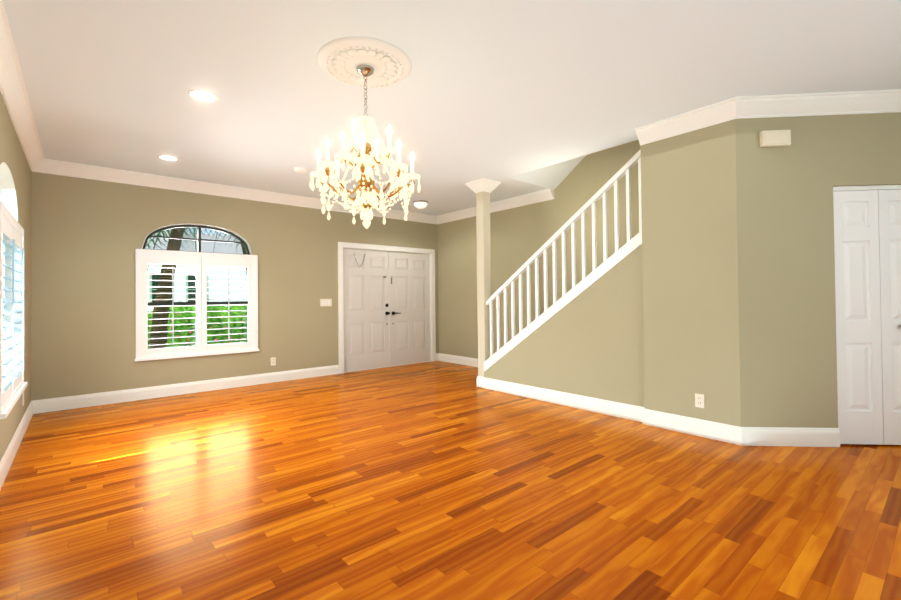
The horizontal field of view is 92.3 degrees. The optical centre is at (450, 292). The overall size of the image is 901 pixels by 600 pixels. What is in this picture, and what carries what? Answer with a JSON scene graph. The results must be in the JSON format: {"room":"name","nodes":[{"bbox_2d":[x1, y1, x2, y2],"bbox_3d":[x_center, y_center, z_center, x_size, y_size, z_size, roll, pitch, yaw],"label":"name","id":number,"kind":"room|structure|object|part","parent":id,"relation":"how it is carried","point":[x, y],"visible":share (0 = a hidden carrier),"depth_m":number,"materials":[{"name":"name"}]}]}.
{"room":"empty living room","nodes":[
{"label":"empty living room","id":0,"kind":"room"},
{"bbox_2d":[0,91,30,460],"bbox_3d":[-1.627,-0.144,1.124,0.200,2.720,8.990,0,-1,-40],"label":"wall","id":1,"kind":"structure","parent":0,"point":[13,156],"depth_m":3.85,"materials":[{"name":"beige paint"}]},
{"bbox_2d":[0,162,27,418],"bbox_3d":[-3.283,-0.069,3.160,0.182,1.715,1.414,0,-1,-40],"label":"window","id":2,"kind":"structure","parent":1,"relation":"in","point":[11,228],"depth_m":3.14,"materials":[{"name":"white paint"}]},
{"bbox_3d":[-3.334,-0.094,3.117,0.050,1.665,1.280,0,-1,-40],"label":"left window sash","id":3,"kind":"part","parent":2,"relation":"part of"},
{"bbox_2d":[3,239,20,390],"bbox_3d":[-3.030,0.131,2.940,0.091,0.999,0.493,0,-1,-40],"label":"louver","id":4,"kind":"object","parent":2,"relation":"attached to","point":[15,370],"depth_m":2.97,"materials":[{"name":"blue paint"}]},
{"bbox_2d":[20,248,24,373],"bbox_3d":[-3.456,0.141,3.439,0.091,0.999,0.493,0,-1,-40],"label":"louver","id":5,"kind":"object","parent":2,"relation":"attached to","point":[22,331],"depth_m":3.46,"materials":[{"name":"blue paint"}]},
{"bbox_2d":[0,0,47,172],"bbox_3d":[-1.589,-1.434,1.314,0.104,0.135,8.790,0,-1,-40],"label":"crown molding","id":6,"kind":"structure","parent":1,"relation":"attached to","point":[14,93],"depth_m":3.10,"materials":[{"name":"white paint"}]},
{"bbox_2d":[31,172,438,400],"bbox_3d":[-2.448,-0.072,6.462,5.880,2.720,0.200,0,-1,-40],"label":"wall","id":7,"kind":"structure","parent":0,"point":[88,236],"depth_m":5.23,"materials":[{"name":"beige paint"}]},
{"bbox_2d":[134,224,259,361],"bbox_3d":[-3.279,-0.040,5.672,1.414,1.715,0.182,0,-1,-40],"label":"window","id":8,"kind":"structure","parent":7,"relation":"in","point":[200,261],"depth_m":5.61,"materials":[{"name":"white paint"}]},
{"bbox_2d":[148,266,196,345],"bbox_3d":[-3.489,0.160,5.427,0.513,0.985,0.097,0,-1,-40],"label":"louver","id":9,"kind":"object","parent":8,"relation":"attached to","point":[173,299],"depth_m":5.39,"materials":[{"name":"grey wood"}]},
{"bbox_3d":[-3.322,-0.064,5.723,1.280,1.665,0.050,0,-1,-40],"label":"back window sash","id":10,"kind":"part","parent":8,"relation":"part of","materials":[{"name":"white wood"}]},
{"bbox_2d":[207,268,248,341],"bbox_3d":[-3.004,0.160,5.841,0.513,0.985,0.097,0,-1,-40],"label":"louver","id":11,"kind":"object","parent":8,"relation":"attached to","point":[228,269],"depth_m":5.80,"materials":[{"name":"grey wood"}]},
{"bbox_2d":[44,159,435,223],"bbox_3d":[-2.287,-1.367,6.427,5.440,0.135,0.104,0,-1,-40],"label":"crown molding","id":12,"kind":"structure","parent":7,"relation":"attached to","point":[55,167],"depth_m":5.60,"materials":[{"name":"white paint"}]},
{"bbox_2d":[271,357,275,365],"bbox_3d":[-2.549,0.987,6.216,0.070,0.114,0.008,0,-1,-40],"label":"outlet","id":13,"kind":"object","parent":7,"relation":"attached to","point":[273,360],"visible":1,"depth_m":6.22,"materials":[{"name":"beige plastic"}]},
{"bbox_2d":[320,299,331,305],"bbox_3d":[-1.944,0.152,6.751,0.190,0.116,0.008,0,-1,-40],"label":"switch plate","id":14,"kind":"object","parent":7,"relation":"attached to","point":[325,302],"visible":1,"depth_m":6.75,"materials":[{"name":"beige plastic"}]},
{"bbox_2d":[338,242,435,373],"bbox_3d":[-1.069,0.236,7.550,1.960,2.100,0.206,0,-1,-40],"label":"door frame","id":15,"kind":"structure","parent":7,"relation":"in","point":[342,245],"depth_m":7.37,"materials":[{"name":"white paint"}]},
{"bbox_2d":[343,248,430,371],"bbox_3d":[-1.069,0.276,7.551,1.774,1.993,0.053,0,-1,-40],"label":"front door","id":16,"kind":"structure","parent":15,"relation":"attached to","point":[372,339],"depth_m":7.48,"materials":[{"name":"white paint"}]},
{"bbox_3d":[-0.992,0.369,7.528,0.283,0.367,0.078,0,-1,-40],"label":"handle","id":17,"kind":"part","parent":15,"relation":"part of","materials":[{"name":"black metal"}]},
{"bbox_2d":[0,361,900,599],"bbox_3d":[0.987,1.276,3.455,7.200,0.120,9.190,0,-1,-40],"label":"floor","id":18,"kind":"structure","parent":0,"point":[436,480],"depth_m":2.49,"materials":[{"name":"brown wood"}]},
{"bbox_2d":[476,191,490,376],"bbox_3d":[0.448,-0.111,5.772,0.130,2.720,0.130,0,-1,-40],"label":"post","id":19,"kind":"object","parent":18,"relation":"on","point":[483,250],"visible":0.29,"depth_m":5.73,"materials":[{"name":"paint"}]},
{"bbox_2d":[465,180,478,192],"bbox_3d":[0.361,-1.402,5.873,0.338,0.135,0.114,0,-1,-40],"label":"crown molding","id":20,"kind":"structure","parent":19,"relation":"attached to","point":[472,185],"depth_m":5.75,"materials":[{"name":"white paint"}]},
{"bbox_2d":[476,178,500,192],"bbox_3d":[0.510,-1.405,5.698,0.338,0.135,0.104,0,-1,-40],"label":"capital","id":21,"kind":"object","parent":19,"relation":"attached to","point":[486,185],"depth_m":5.68,"materials":[{"name":"white paint"}]},
{"bbox_2d":[3,0,900,215],"bbox_3d":[0.946,-2.462,3.499,7.200,1.916,9.190,0,-1,-40],"label":"ceiling","id":22,"kind":"structure","parent":0,"point":[515,98],"depth_m":3.00,"materials":[{"name":"white paint"}]},
{"bbox_2d":[157,155,179,160],"bbox_3d":[-3.024,-1.444,4.640,0.204,0.006,0.204,0,-1,-40],"label":"recessed light","id":23,"kind":"object","parent":22,"relation":"in","point":[168,158],"visible":1,"depth_m":4.64,"materials":[{"name":"white paint"}]},
{"bbox_2d":[188,89,218,101],"bbox_3d":[-1.845,-1.474,3.236,0.204,0.006,0.204,0,-1,-40],"label":"recessed light","id":24,"kind":"object","parent":22,"relation":"in","point":[203,95],"visible":1,"depth_m":3.23,"materials":[{"name":"white paint"}]},
{"bbox_2d":[294,167,306,172],"bbox_3d":[-1.764,-1.437,5.080,0.144,0.038,0.144,0,-1,-40],"label":"recessed light","id":25,"kind":"object","parent":22,"relation":"attached to","point":[300,170],"visible":1,"depth_m":5.03,"materials":[{"name":"white paint"}]},
{"bbox_2d":[317,37,411,87],"bbox_3d":[-0.557,-1.476,2.829,0.604,0.036,0.604,0,-1,-40],"label":"ceiling medallion","id":26,"kind":"object","parent":22,"relation":"attached to","point":[340,59],"visible":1,"depth_m":2.75,"materials":[{"name":"white paint"}]},
{"bbox_2d":[309,65,420,228],"bbox_3d":[-0.551,-0.938,2.823,0.708,1.046,0.705,0,-1,-40],"label":"chandelier","id":27,"kind":"object","parent":26,"relation":"hanging from","point":[363,162],"visible":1,"depth_m":2.77,"materials":[{"name":"glass"}]},
{"bbox_3d":[-0.555,-1.302,2.827,0.116,0.319,0.116,0,-1,-40],"label":"canopy chain","id":28,"kind":"part","parent":27,"relation":"part of","materials":[{"name":"silver metal"}]},
{"bbox_2d":[413,200,427,208],"bbox_3d":[-0.479,-1.396,6.895,0.250,0.105,0.250,0,-1,-40],"label":"ceiling light","id":29,"kind":"object","parent":22,"relation":"attached to","point":[420,204],"visible":1,"depth_m":6.82,"materials":[{"name":"white glass"}]},
{"bbox_3d":[-0.479,-1.386,6.895,0.216,0.085,0.216,0,-1,-40],"label":"lamp shade","id":30,"kind":"part","parent":29,"relation":"part of","materials":[{"name":"white glass"}]},
{"bbox_2d":[437,211,500,358],"bbox_3d":[1.513,-1.157,6.256,0.120,4.800,5.290,0,-1,-40],"label":"wall","id":31,"kind":"structure","parent":0,"point":[456,240],"depth_m":7.69,"materials":[{"name":"beige paint"}]},
{"bbox_2d":[436,189,554,223],"bbox_3d":[0.618,-1.390,7.133,0.104,0.135,2.563,0,-1,-40],"label":"crown molding","id":32,"kind":"structure","parent":31,"relation":"attached to","point":[548,194],"depth_m":6.82,"materials":[{"name":"white paint"}]},
{"bbox_2d":[501,140,640,346],"bbox_3d":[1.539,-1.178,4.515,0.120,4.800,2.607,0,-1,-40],"label":"wall","id":33,"kind":"structure","parent":0,"point":[520,236],"depth_m":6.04,"materials":[{"name":"beige paint"}]},
{"bbox_2d":[484,119,740,426],"bbox_3d":[1.411,-0.135,4.605,0.200,2.720,2.917,0,-1,-40],"label":"wall","id":34,"kind":"structure","parent":0,"point":[651,322],"depth_m":3.84,"materials":[{"name":"beige paint"}]},
{"bbox_2d":[0,353,839,489],"bbox_3d":[0.513,1.145,3.054,5.560,0.142,8.790,0,-1,-40],"label":"baseboard","id":35,"kind":"structure","parent":34,"relation":"attached to","point":[782,436],"depth_m":4.53,"materials":[{"name":"white paint"}]},
{"bbox_2d":[484,149,641,371],"bbox_3d":[1.184,-0.184,4.909,0.178,2.399,2.140,0,-1,-40],"label":"stair railing","id":36,"kind":"object","parent":34,"relation":"on","point":[608,264],"visible":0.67,"depth_m":4.72,"materials":[{"name":"white paint"}]},
{"bbox_2d":[695,393,703,407],"bbox_3d":[2.097,0.909,3.640,0.008,0.114,0.070,0,-1,-40],"label":"outlet","id":37,"kind":"object","parent":34,"relation":"attached to","point":[699,400],"visible":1,"depth_m":3.64,"materials":[{"name":"beige plastic"}]},
{"bbox_2d":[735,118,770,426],"bbox_3d":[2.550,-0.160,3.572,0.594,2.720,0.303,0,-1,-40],"label":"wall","id":38,"kind":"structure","parent":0,"point":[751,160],"depth_m":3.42,"materials":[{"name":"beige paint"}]},
{"bbox_2d":[759,130,790,147],"bbox_3d":[2.551,-1.212,3.397,0.210,0.120,0.046,-1,-1,5],"label":"box","id":39,"kind":"object","parent":38,"relation":"attached to","point":[775,138],"visible":1,"depth_m":3.38,"materials":[{"name":"beige plastic"}]},
{"bbox_2d":[763,112,900,427],"bbox_3d":[3.497,-0.173,3.357,1.754,2.720,1.252,0,-1,-40],"label":"wall","id":40,"kind":"structure","parent":0,"point":[786,296],"depth_m":3.39,"materials":[{"name":"beige paint"}]},
{"bbox_2d":[635,89,900,145],"bbox_3d":[3.299,-1.460,3.573,1.942,0.135,2.679,0,-1,-40],"label":"crown molding","id":41,"kind":"structure","parent":40,"relation":"attached to","point":[872,101],"depth_m":3.37,"materials":[{"name":"white paint"}]},
{"bbox_2d":[833,185,900,444],"bbox_3d":[3.684,0.164,3.356,1.356,2.014,0.119,-1,-1,5],"label":"closet door","id":42,"kind":"structure","parent":40,"relation":"in","point":[867,236],"depth_m":3.37,"materials":[{"name":"white paint"}]}
]}

